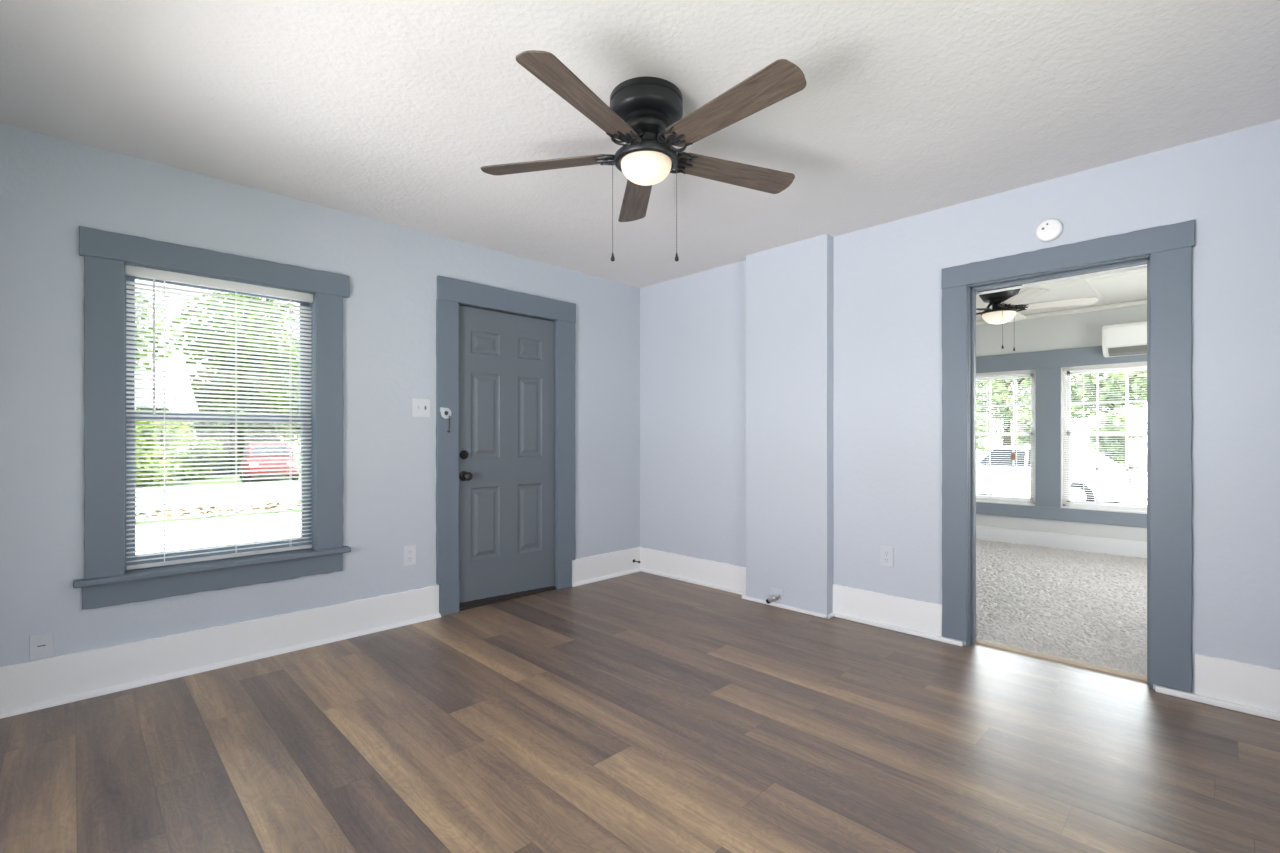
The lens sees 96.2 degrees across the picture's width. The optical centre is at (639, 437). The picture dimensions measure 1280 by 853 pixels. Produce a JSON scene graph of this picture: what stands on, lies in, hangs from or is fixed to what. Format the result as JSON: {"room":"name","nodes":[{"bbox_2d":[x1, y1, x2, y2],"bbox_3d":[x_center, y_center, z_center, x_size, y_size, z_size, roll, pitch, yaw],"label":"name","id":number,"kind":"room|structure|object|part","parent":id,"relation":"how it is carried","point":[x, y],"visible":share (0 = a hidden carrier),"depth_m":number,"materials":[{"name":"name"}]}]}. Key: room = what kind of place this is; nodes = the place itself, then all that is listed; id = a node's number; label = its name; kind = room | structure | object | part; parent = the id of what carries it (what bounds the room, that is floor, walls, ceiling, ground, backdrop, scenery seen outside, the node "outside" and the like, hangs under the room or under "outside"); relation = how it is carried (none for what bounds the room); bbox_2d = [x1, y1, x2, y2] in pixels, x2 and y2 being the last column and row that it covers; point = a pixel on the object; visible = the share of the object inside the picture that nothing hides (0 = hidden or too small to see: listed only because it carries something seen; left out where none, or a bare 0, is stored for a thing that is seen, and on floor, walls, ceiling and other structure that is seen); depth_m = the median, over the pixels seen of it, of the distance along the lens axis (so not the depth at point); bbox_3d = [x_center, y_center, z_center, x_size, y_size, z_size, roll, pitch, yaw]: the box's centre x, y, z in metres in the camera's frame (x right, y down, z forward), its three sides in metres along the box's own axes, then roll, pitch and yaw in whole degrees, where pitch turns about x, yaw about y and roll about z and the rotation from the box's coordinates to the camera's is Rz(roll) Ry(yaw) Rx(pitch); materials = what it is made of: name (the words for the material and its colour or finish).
{"room":"empty living room","nodes":[
{"label":"empty living room","id":0,"kind":"room"},
{"bbox_2d":[0,123,639,666],"bbox_3d":[-1.451,-0.078,3.629,4.223,2.560,0.140,0,0,-45],"label":"wall","id":1,"kind":"structure","parent":0,"point":[51,187],"depth_m":3.00,"materials":[{"name":"blue paint"}]},
{"bbox_2d":[29,631,53,659],"bbox_3d":[-2.545,0.883,2.441,0.072,0.106,0.009,0,0,-45],"label":"blank wall plate","id":2,"kind":"object","parent":1,"relation":"attached to","point":[41,645],"visible":1,"depth_m":2.44,"materials":[{"name":"white plastic"}]},
{"bbox_2d":[73,226,350,608],"bbox_3d":[-2.115,-0.085,2.942,1.126,1.688,0.222,0,0,-45],"label":"window","id":3,"kind":"structure","parent":1,"relation":"in","point":[106,581],"depth_m":2.74,"materials":[{"name":"blue paint"}]},
{"bbox_3d":[-2.402,-0.089,2.575,0.136,1.432,0.024,0,0,-45],"label":"casing","id":4,"kind":"part","parent":3,"relation":"part of","materials":[{"name":"blue paint"}]},
{"bbox_3d":[-2.065,-0.865,2.905,1.107,0.128,0.030,0,0,-45],"label":"head casing","id":5,"kind":"part","parent":3,"relation":"part of","materials":[{"name":"blue paint"}]},
{"bbox_3d":[-2.169,-0.442,2.994,0.784,0.719,0.032,0,0,-45],"label":"sash","id":6,"kind":"part","parent":3,"relation":"part of","materials":[{"name":"blue paint"}]},
{"bbox_3d":[-2.145,0.253,2.970,0.784,0.745,0.032,0,0,-45],"label":"sash","id":7,"kind":"part","parent":3,"relation":"part of","materials":[{"name":"glass"}]},
{"bbox_2d":[125,265,312,569],"bbox_3d":[-2.100,-0.095,2.924,0.778,1.409,0.050,0,0,-45],"label":"window blind","id":8,"kind":"object","parent":3,"relation":"attached to","point":[130,270],"visible":1,"depth_m":2.89,"materials":[{"name":"white plastic"}]},
{"bbox_3d":[-2.277,-0.079,2.749,0.002,1.357,0.028,0,0,-45],"label":"ladder cord","id":9,"kind":"part","parent":8,"relation":"part of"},
{"bbox_3d":[-2.101,0.601,2.925,0.770,0.018,0.024,0,0,-45],"label":"rail","id":10,"kind":"part","parent":8,"relation":"part of","materials":[{"name":"white plastic"}]},
{"bbox_3d":[-2.075,-0.079,2.950,0.002,1.357,0.028,0,0,-45],"label":"ladder cord","id":11,"kind":"part","parent":8,"relation":"part of","materials":[{"name":"white fabric"}]},
{"bbox_3d":[-2.145,0.258,2.970,0.700,0.675,0.004,0,0,-45],"label":"pane","id":12,"kind":"part","parent":3,"relation":"part of","materials":[{"name":"clear glass"}]},
{"bbox_3d":[-1.745,-0.089,3.225,0.144,1.432,0.024,0,0,-45],"label":"casing","id":13,"kind":"part","parent":3,"relation":"part of","materials":[{"name":"blue paint"}]},
{"bbox_2d":[0,585,440,718],"bbox_3d":[-2.035,1.042,2.925,2.122,0.204,0.040,0,0,-45],"label":"baseboard","id":14,"kind":"structure","parent":1,"relation":"attached to","point":[31,686],"depth_m":2.80,"materials":[{"name":"white paint"}]},
{"bbox_2d":[403,545,415,565],"bbox_3d":[-1.424,0.727,3.551,0.078,0.124,0.009,0,0,-45],"label":"wall outlet","id":15,"kind":"object","parent":1,"relation":"attached to","point":[409,552],"visible":1,"depth_m":3.55,"materials":[{"name":"white plastic"}]},
{"bbox_2d":[412,398,430,416],"bbox_3d":[-1.368,-0.190,3.600,0.118,0.118,0.018,0,0,-45],"label":"light switch","id":16,"kind":"object","parent":1,"relation":"attached to","point":[421,407],"visible":1,"depth_m":3.60,"materials":[{"name":"white plastic"}]},
{"bbox_2d":[436,275,575,615],"bbox_3d":[-0.937,0.051,4.094,1.119,2.181,0.202,0,0,-45],"label":"door","id":17,"kind":"structure","parent":1,"relation":"in","point":[506,359],"depth_m":4.02,"materials":[{"name":"blue paint"}]},
{"bbox_2d":[440,407,450,432],"bbox_3d":[-1.245,-0.115,3.689,0.076,0.162,0.019,0,0,-45],"label":"chain","id":18,"kind":"object","parent":17,"relation":"attached to","point":[445,412],"visible":1,"depth_m":3.69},
{"bbox_3d":[-1.248,-0.160,3.692,0.076,0.072,0.012,0,0,-45],"label":"plate","id":19,"kind":"part","parent":18,"relation":"part of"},
{"bbox_3d":[-1.247,0.022,3.718,0.150,1.823,0.024,0,0,-45],"label":"casing","id":20,"kind":"part","parent":17,"relation":"part of","materials":[{"name":"blue paint"}]},
{"bbox_3d":[-1.147,0.253,3.797,0.066,0.066,0.076,0,0,-45],"label":"knob","id":21,"kind":"part","parent":17,"relation":"part of","materials":[{"name":"brown metal"}]},
{"bbox_3d":[-0.899,-0.963,4.060,1.113,0.153,0.028,0,0,-45],"label":"head casing","id":22,"kind":"part","parent":17,"relation":"part of","materials":[{"name":"blue paint"}]},
{"bbox_3d":[-0.966,1.134,4.106,0.802,0.016,0.144,0,0,-45],"label":"sill plate","id":23,"kind":"part","parent":17,"relation":"part of","materials":[{"name":"brown wood"}]},
{"bbox_3d":[-0.567,0.026,4.391,0.175,1.831,0.024,0,0,-45],"label":"casing","id":24,"kind":"part","parent":17,"relation":"part of","materials":[{"name":"blue paint"}]},
{"bbox_2d":[572,547,640,586],"bbox_3d":[-0.256,1.042,4.685,0.759,0.204,0.040,0,0,-45],"label":"baseboard","id":25,"kind":"structure","parent":1,"relation":"attached to","point":[595,568],"depth_m":4.66,"materials":[{"name":"white paint"}]},
{"bbox_3d":[-0.251,1.131,4.680,0.759,0.023,0.026,0,0,-45],"label":"shoe moulding","id":26,"kind":"part","parent":25,"relation":"part of","materials":[{"name":"white paint"}]},
{"bbox_2d":[0,571,1279,852],"bbox_3d":[-0.004,1.172,2.107,4.138,0.060,4.180,0,0,-45],"label":"floor","id":27,"kind":"structure","parent":0,"point":[638,712],"depth_m":2.09,"materials":[{"name":"plastic"}]},
{"bbox_2d":[0,0,1279,320],"bbox_3d":[1.305,-1.346,3.458,7.900,0.104,4.260,0,0,-45],"label":"ceiling","id":28,"kind":"structure","parent":0,"point":[389,111],"depth_m":2.21,"materials":[{"name":"paint"}]},
{"bbox_2d":[480,50,806,261],"bbox_3d":[0.049,-0.987,2.159,1.294,0.622,1.260,0,0,-45],"label":"ceiling fan","id":29,"kind":"object","parent":28,"relation":"hanging from","point":[645,114],"visible":1,"depth_m":2.09,"materials":[{"name":"brown wood"}]},
{"bbox_3d":[-0.369,-1.086,2.283,0.548,0.006,0.138,0,12,12],"label":"blade","id":30,"kind":"part","parent":29,"relation":"part of","materials":[{"name":"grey wood"}]},
{"bbox_3d":[-0.179,-1.086,1.850,0.138,0.006,0.548,14,7,30],"label":"blade","id":31,"kind":"part","parent":29,"relation":"part of","materials":[{"name":"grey wood"}]},
{"bbox_3d":[-0.104,-0.878,2.197,0.004,0.354,0.003,0,0,-45],"label":"pull chain","id":32,"kind":"part","parent":29,"relation":"part of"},
{"bbox_3d":[-0.016,-1.086,2.597,0.138,0.006,0.548,-12,1,-6],"label":"blade","id":33,"kind":"part","parent":29,"relation":"part of","materials":[{"name":"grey wood"}]},
{"bbox_3d":[0.024,-1.016,2.197,0.194,0.076,0.194,0,0,-45],"label":"lamp shade","id":34,"kind":"part","parent":29,"relation":"part of","materials":[{"name":"beige glass"}]},
{"bbox_3d":[0.024,-1.154,2.197,0.180,0.112,0.180,0,0,-45],"label":"motor","id":35,"kind":"part","parent":29,"relation":"part of","materials":[{"name":"black metal"}]},
{"bbox_3d":[0.141,-0.878,2.197,0.004,0.354,0.003,0,0,-45],"label":"pull chain","id":36,"kind":"part","parent":29,"relation":"part of","materials":[{"name":"black metal"}]},
{"bbox_3d":[0.392,-1.086,2.358,0.548,0.006,0.138,0,-12,-24],"label":"blade","id":37,"kind":"part","parent":29,"relation":"part of","materials":[{"name":"brown wood"}]},
{"bbox_3d":[0.291,-1.086,1.897,0.138,0.006,0.548,16,-10,-41],"label":"blade","id":38,"kind":"part","parent":29,"relation":"part of","materials":[{"name":"brown wood"}]},
{"bbox_2d":[976,285,1097,350],"bbox_3d":[2.977,-0.998,4.741,1.196,0.600,1.244,0,0,-45],"label":"ceiling fan","id":39,"kind":"object","parent":28,"relation":"hanging from","point":[1005,304],"visible":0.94,"depth_m":4.59,"materials":[{"name":"black metal"}]},
{"bbox_3d":[2.942,-1.091,4.705,0.140,0.085,0.140,0,0,-45],"label":"motor","id":40,"kind":"part","parent":39,"relation":"part of","materials":[{"name":"black metal"}]},
{"bbox_3d":[2.942,-0.979,4.705,0.240,0.087,0.240,0,0,-45],"label":"lamp shade","id":41,"kind":"part","parent":39,"relation":"part of","materials":[{"name":"beige glass"}]},
{"bbox_3d":[2.897,-0.888,4.585,0.004,0.300,0.003,0,0,-45],"label":"pull chain","id":42,"kind":"part","parent":39,"relation":"part of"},
{"bbox_3d":[3.216,-1.058,4.979,0.521,0.006,0.138,0,-11,-45],"label":"blade","id":43,"kind":"part","parent":39,"relation":"part of","materials":[{"name":"white wood"}]},
{"bbox_3d":[2.881,-1.058,4.321,0.138,0.006,0.521,11,2,9],"label":"blade","id":44,"kind":"part","parent":39,"relation":"part of","materials":[{"name":"white wood"}]},
{"bbox_3d":[3.288,-1.058,4.528,0.521,0.006,0.138,0,-11,27],"label":"blade","id":45,"kind":"part","parent":39,"relation":"part of","materials":[{"name":"white wood"}]},
{"bbox_2d":[746,234,833,614],"bbox_3d":[1.003,-0.078,3.895,0.091,2.440,0.619,0,0,-45],"label":"wall","id":46,"kind":"structure","parent":0,"point":[790,289],"depth_m":3.82,"materials":[{"name":"blue paint"}]},
{"bbox_2d":[766,588,782,603],"bbox_3d":[0.902,1.077,3.883,0.070,0.103,0.106,0,0,-45],"label":"gas valve","id":47,"kind":"object","parent":46,"relation":"attached to","point":[776,594],"visible":1,"depth_m":3.88,"materials":[{"name":"metal"}]},
{"bbox_3d":[0.929,1.068,3.902,0.005,0.084,0.095,0,0,-45],"label":"wall plate","id":48,"kind":"part","parent":47,"relation":"part of","materials":[{"name":"silver metal"}]},
{"bbox_2d":[640,119,1279,693],"bbox_3d":[1.449,-0.078,3.600,0.142,2.560,3.980,0,0,-45],"label":"wall","id":49,"kind":"structure","parent":0,"point":[887,304],"depth_m":3.27,"materials":[{"name":"blue paint"}]},
{"bbox_2d":[640,547,962,646],"bbox_3d":[0.859,1.042,4.020,0.110,0.204,2.526,0,0,-45],"label":"baseboard","id":50,"kind":"structure","parent":49,"relation":"attached to","point":[923,619],"depth_m":3.63,"materials":[{"name":"white paint"}]},
{"bbox_2d":[880,545,892,567],"bbox_3d":[1.486,0.714,3.458,0.009,0.124,0.078,0,0,-45],"label":"wall outlet","id":51,"kind":"object","parent":49,"relation":"attached to","point":[886,552],"visible":1,"depth_m":3.46,"materials":[{"name":"white plastic"}]},
{"bbox_2d":[1036,219,1062,241],"bbox_3d":[2.046,-1.039,2.872,0.036,0.110,0.110,0,0,-45],"label":"smoke detector","id":52,"kind":"object","parent":49,"relation":"attached to","point":[1048,230],"visible":1,"depth_m":2.86,"materials":[{"name":"white plastic"}]},
{"bbox_2d":[976,299,1146,325],"bbox_3d":[2.756,-1.273,4.894,3.537,0.050,3.980,0,0,-45],"label":"trim","id":53,"kind":"structure","parent":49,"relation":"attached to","point":[1139,302],"depth_m":5.71,"materials":[{"name":"beige paint"}]},
{"bbox_2d":[941,219,1194,691],"bbox_3d":[2.116,0.095,2.923,0.186,2.094,1.024,0,0,-45],"label":"door frame","id":54,"kind":"structure","parent":49,"relation":"in","point":[1166,250],"depth_m":2.62,"materials":[{"name":"blue paint"}]},
{"bbox_3d":[1.747,0.138,3.186,0.024,1.949,0.130,0,0,-45],"label":"casing","id":55,"kind":"part","parent":54,"relation":"part of","materials":[{"name":"blue paint"}]},
{"bbox_3d":[2.164,-0.814,2.983,0.018,0.012,0.744,0,0,-45],"label":"curtain rail","id":56,"kind":"part","parent":54,"relation":"part of","materials":[{"name":"plastic"}]},
{"bbox_3d":[2.170,0.102,2.985,0.022,2.080,1.010,0,0,-45],"label":"casing","id":57,"kind":"part","parent":54,"relation":"part of","materials":[{"name":"blue paint"}]},
{"bbox_3d":[2.060,-0.893,2.867,0.028,0.118,1.023,0,0,-45],"label":"head casing","id":58,"kind":"part","parent":54,"relation":"part of","materials":[{"name":"blue paint"}]},
{"bbox_3d":[2.367,0.138,2.560,0.024,1.949,0.142,0,0,-45],"label":"casing","id":59,"kind":"part","parent":54,"relation":"part of","materials":[{"name":"blue paint"}]},
{"bbox_2d":[1155,653,1279,720],"bbox_3d":[2.556,1.042,2.357,0.036,0.204,0.655,0,0,-45],"label":"baseboard","id":60,"kind":"structure","parent":49,"relation":"attached to","point":[1247,688],"depth_m":2.41,"materials":[{"name":"white paint"}]},
{"bbox_3d":[2.552,1.128,2.353,0.024,0.028,0.655,0,0,-45],"label":"shoe moulding","id":61,"kind":"part","parent":60,"relation":"part of","materials":[{"name":"white paint"}]},
{"bbox_2d":[976,305,1146,541],"bbox_3d":[4.063,-0.078,6.187,0.140,2.560,3.980,0,0,-45],"label":"wall","id":62,"kind":"structure","parent":0,"point":[1077,330],"depth_m":5.88,"materials":[{"name":"paint"}]},
{"bbox_2d":[976,369,1035,505],"bbox_3d":[3.856,-0.004,6.370,0.127,1.432,0.920,0,0,-45],"label":"window","id":63,"kind":"structure","parent":62,"relation":"in","point":[1033,375],"depth_m":6.20,"materials":[{"name":"white plastic"}]},
{"bbox_3d":[3.890,-0.354,6.403,0.022,0.663,0.852,0,0,-45],"label":"sash","id":64,"kind":"part","parent":63,"relation":"part of","materials":[{"name":"white plastic"}]},
{"bbox_3d":[3.874,0.307,6.388,0.022,0.741,0.852,0,0,-45],"label":"sash","id":65,"kind":"part","parent":63,"relation":"part of","materials":[{"name":"glass"}]},
{"bbox_2d":[976,346,1146,527],"bbox_3d":[4.285,-0.030,5.929,0.137,1.745,2.440,0,0,-45],"label":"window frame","id":66,"kind":"structure","parent":62,"relation":"in","point":[1064,381],"depth_m":5.88,"materials":[{"name":"grey plastic"}]},
{"bbox_2d":[976,370,1034,502],"bbox_3d":[3.835,-0.017,6.348,0.070,1.393,0.904,0,0,-45],"label":"window blind","id":67,"kind":"object","parent":66,"relation":"attached to","point":[1013,455],"visible":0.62,"depth_m":6.21,"materials":[{"name":"white plastic"}]},
{"bbox_3d":[3.843,0.671,6.357,0.024,0.018,0.896,0,0,-45],"label":"rail","id":68,"kind":"part","parent":67,"relation":"part of","materials":[{"name":"white plastic"}]},
{"bbox_3d":[4.007,-0.261,6.159,0.002,0.825,0.003,0,0,-45],"label":"lift cord","id":69,"kind":"part","parent":67,"relation":"part of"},
{"bbox_3d":[4.212,-0.004,5.923,0.020,1.432,0.214,0,0,-45],"label":"mullion casing","id":70,"kind":"part","parent":66,"relation":"part of","materials":[{"name":"blue paint"}]},
{"bbox_3d":[4.245,-0.811,5.889,0.022,0.183,2.440,0,0,-45],"label":"head casing","id":71,"kind":"part","parent":66,"relation":"part of","materials":[{"name":"blue paint"}]},
{"bbox_2d":[1062,362,1146,508],"bbox_3d":[4.674,-0.021,5.523,0.038,1.385,0.990,0,0,-45],"label":"window blind","id":72,"kind":"object","parent":66,"relation":"attached to","point":[1143,363],"visible":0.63,"depth_m":5.62,"materials":[{"name":"white plastic"}]},
{"bbox_3d":[4.443,-0.011,5.749,0.027,1.345,0.002,0,0,-45],"label":"ladder cord","id":73,"kind":"part","parent":72,"relation":"part of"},
{"bbox_3d":[4.671,0.663,5.520,0.024,0.018,0.982,0,0,-45],"label":"rail","id":74,"kind":"part","parent":72,"relation":"part of","materials":[{"name":"white plastic"}]},
{"bbox_3d":[4.670,-0.011,5.519,0.027,1.345,0.002,0,0,-45],"label":"ladder cord","id":75,"kind":"part","parent":72,"relation":"part of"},
{"bbox_3d":[4.702,0.307,5.551,0.022,0.741,0.938,0,0,-45],"label":"sash","id":76,"kind":"part","parent":66,"relation":"part of","materials":[{"name":"glass"}]},
{"bbox_3d":[4.718,-0.354,5.566,0.022,0.663,0.938,0,0,-45],"label":"sash","id":77,"kind":"part","parent":66,"relation":"part of","materials":[{"name":"white plastic"}]},
{"bbox_2d":[976,526,1146,557],"bbox_3d":[4.008,1.060,6.132,0.016,0.167,3.980,0,0,-45],"label":"baseboard","id":78,"kind":"structure","parent":62,"relation":"attached to","point":[1128,548],"depth_m":5.82,"materials":[{"name":"white paint"}]},
{"bbox_2d":[1102,321,1146,356],"bbox_3d":[4.754,-0.926,5.232,0.220,0.294,0.830,0,0,-45],"label":"air conditioner","id":79,"kind":"object","parent":62,"relation":"attached to","point":[1125,339],"visible":0.44,"depth_m":5.34,"materials":[{"name":"white plastic"}]},
{"bbox_3d":[4.677,-0.953,5.156,0.004,0.170,0.770,0,0,-45],"label":"panel","id":80,"kind":"part","parent":79,"relation":"part of","materials":[{"name":"white plastic"}]},
{"bbox_3d":[2.726,1.174,4.864,3.622,0.056,3.980,0,0,-45],"label":"floor","id":81,"kind":"structure","parent":0,"visible":0},
{"bbox_2d":[975,642,1146,683],"bbox_3d":[2.131,1.167,2.951,0.085,0.050,0.744,0,0,-45],"label":"threshold","id":82,"kind":"object","parent":81,"relation":"on","point":[976,643],"visible":0.21,"depth_m":2.91,"materials":[{"name":"beige wood"}]},
{"bbox_2d":[975,638,1146,680],"bbox_3d":[2.140,1.133,2.959,0.028,0.017,0.744,0,0,-45],"label":"threshold","id":83,"kind":"object","parent":82,"relation":"on","point":[1070,661],"visible":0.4,"depth_m":2.92,"materials":[{"name":"beige wood"}]},
{"bbox_2d":[976,539,1146,675],"bbox_3d":[2.741,1.133,4.886,3.545,0.025,3.970,0,0,-45],"label":"carpet","id":84,"kind":"object","parent":81,"relation":"on","point":[1083,606],"visible":0.43,"depth_m":3.92,"materials":[{"name":"beige carpet"}]},
{"label":"outside","id":85,"kind":"structure","parent":0,"visible":0},
{"bbox_2d":[136,481,300,521],"bbox_3d":[-10.127,1.675,17.342,70.000,0.135,9.100,0,0,-45],"label":"street","id":86,"kind":"structure","parent":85,"point":[298,482],"depth_m":15.50,"materials":[{"name":"grey asphalt"}]},
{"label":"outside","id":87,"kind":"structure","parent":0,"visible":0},
{"bbox_2d":[976,494,1146,504],"bbox_3d":[15.155,1.672,3.743,12.190,0.140,44.000,0,0,-45],"label":"driveway","id":88,"kind":"structure","parent":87,"point":[1130,501],"depth_m":14.48,"materials":[{"name":"concrete"}]},
{"bbox_2d":[976,446,1146,502],"bbox_3d":[9.572,0.882,14.219,1.790,1.440,4.450,0,0,-33],"label":"car","id":89,"kind":"object","parent":88,"relation":"on","point":[997,472],"visible":0.34,"depth_m":12.84,"materials":[{"name":"white paint"}]},
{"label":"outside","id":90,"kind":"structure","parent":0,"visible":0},
{"bbox_2d":[136,451,1146,523],"bbox_3d":[0.111,1.792,21.213,150.000,0.300,150.000,0,0,-45],"label":"ground","id":91,"kind":"structure","parent":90,"point":[1145,454],"depth_m":21.67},
{"bbox_2d":[135,295,176,369],"bbox_3d":[-39.729,-5.006,39.280,12.713,13.306,12.337,0,0,-45],"label":"tree","id":92,"kind":"object","parent":91,"relation":"on","point":[137,295],"visible":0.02,"depth_m":41.78,"materials":[{"name":"green plant"}]},
{"bbox_2d":[135,405,183,461],"bbox_3d":[-19.890,0.370,22.732,3.044,3.330,3.106,0,0,-45],"label":"bush","id":93,"kind":"object","parent":91,"relation":"on","point":[166,409],"visible":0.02,"depth_m":22.84,"materials":[{"name":"green plant"}]},
{"bbox_2d":[136,421,195,486],"bbox_3d":[-16.576,0.501,19.498,2.326,2.840,2.397,0,0,-45],"label":"bush","id":94,"kind":"object","parent":91,"relation":"on","point":[139,422],"visible":0.42,"depth_m":19.07,"materials":[{"name":"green plant"}]},
{"bbox_2d":[135,371,197,471],"bbox_3d":[-26.172,-0.793,25.310,9.800,4.870,7.200,0,0,-45],"label":"house","id":95,"kind":"structure","parent":91,"relation":"on","point":[147,386],"depth_m":26.56,"materials":[{"name":"white"}]},
{"bbox_2d":[176,439,223,480],"bbox_3d":[-17.212,0.900,22.419,1.656,1.826,1.572,0,0,-45],"label":"bush","id":96,"kind":"object","parent":91,"relation":"on","point":[198,444],"visible":0.56,"depth_m":22.16,"materials":[{"name":"green plant"}]},
{"bbox_2d":[136,501,300,518],"bbox_3d":[-7.599,1.487,13.364,10.062,0.220,1.320,0,0,-45],"label":"leaf litter","id":97,"kind":"object","parent":91,"relation":"on","point":[272,503],"visible":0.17,"depth_m":11.83,"materials":[{"name":"brown plant"}]},
{"bbox_2d":[169,291,300,448],"bbox_3d":[-25.253,-4.332,37.344,10.909,11.958,10.205,0,0,-45],"label":"tree","id":98,"kind":"object","parent":91,"relation":"on","point":[229,294],"visible":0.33,"depth_m":34.91,"materials":[{"name":"green plant"}]},
{"bbox_2d":[192,403,281,473],"bbox_3d":[-18.631,0.181,26.735,3.574,3.684,3.249,0,0,-45],"label":"bush","id":99,"kind":"object","parent":91,"relation":"on","point":[213,423],"visible":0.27,"depth_m":25.85,"materials":[{"name":"green plant"}]},
{"bbox_2d":[240,443,298,481],"bbox_3d":[-14.750,0.922,22.791,1.790,1.440,4.450,0,0,-37],"label":"car","id":100,"kind":"object","parent":91,"relation":"on","point":[245,448],"visible":0.59,"depth_m":21.47,"materials":[{"name":"red paint"}]},
{"bbox_2d":[295,424,300,459],"bbox_3d":[-15.735,0.210,29.096,2.910,3.464,2.732,0,0,25],"label":"bush","id":101,"kind":"object","parent":91,"relation":"on","point":[296,424],"visible":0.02,"depth_m":28.34,"materials":[{"name":"green plant"}]},
{"bbox_2d":[976,412,993,452],"bbox_3d":[16.141,0.236,28.578,2.979,3.112,1.992,0,0,3],"label":"bush","id":102,"kind":"object","parent":91,"relation":"on","point":[982,421],"visible":0.09,"depth_m":28.14,"materials":[{"name":"green plant"}]},
{"bbox_2d":[976,378,1030,444],"bbox_3d":[25.697,-3.131,40.612,8.307,9.559,8.292,0,0,9],"label":"tree","id":103,"kind":"object","parent":91,"relation":"on","point":[997,398],"visible":0.26,"depth_m":39.45,"materials":[{"name":"green plant"}]},
{"bbox_2d":[1010,410,1030,444],"bbox_3d":[18.226,0.233,26.365,2.376,3.136,2.187,0,0,-45],"label":"bush","id":104,"kind":"object","parent":91,"relation":"on","point":[1023,419],"visible":0.11,"depth_m":26.23,"materials":[{"name":"green plant"}]},
{"bbox_2d":[1071,370,1146,419],"bbox_3d":[25.973,-2.755,30.769,7.542,8.808,7.931,0,0,-26],"label":"tree","id":105,"kind":"object","parent":91,"relation":"on","point":[1074,395],"visible":0.22,"depth_m":29.58,"materials":[{"name":"green plant"}]},
{"bbox_2d":[1086,407,1146,468],"bbox_3d":[20.248,0.232,24.342,2.572,3.130,2.197,0,0,-45],"label":"bush","id":106,"kind":"object","parent":91,"relation":"on","point":[1120,414],"visible":0.47,"depth_m":23.79,"materials":[{"name":"green plant"}]},
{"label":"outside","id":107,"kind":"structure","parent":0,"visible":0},
{"bbox_2d":[136,512,300,553],"bbox_3d":[-1.309,1.677,11.275,54.000,0.130,10.530,0,0,-45],"label":"sidewalk","id":108,"kind":"structure","parent":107,"point":[296,513],"depth_m":9.90,"materials":[{"name":"concrete"}]},
{"bbox_2d":[976,449,983,457],"bbox_3d":[10.269,0.922,20.186,4.450,1.440,1.790,0,0,40],"label":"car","id":109,"kind":"object","parent":108,"relation":"on","point":[978,452],"visible":0.02,"depth_m":19.14,"materials":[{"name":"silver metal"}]}
]}

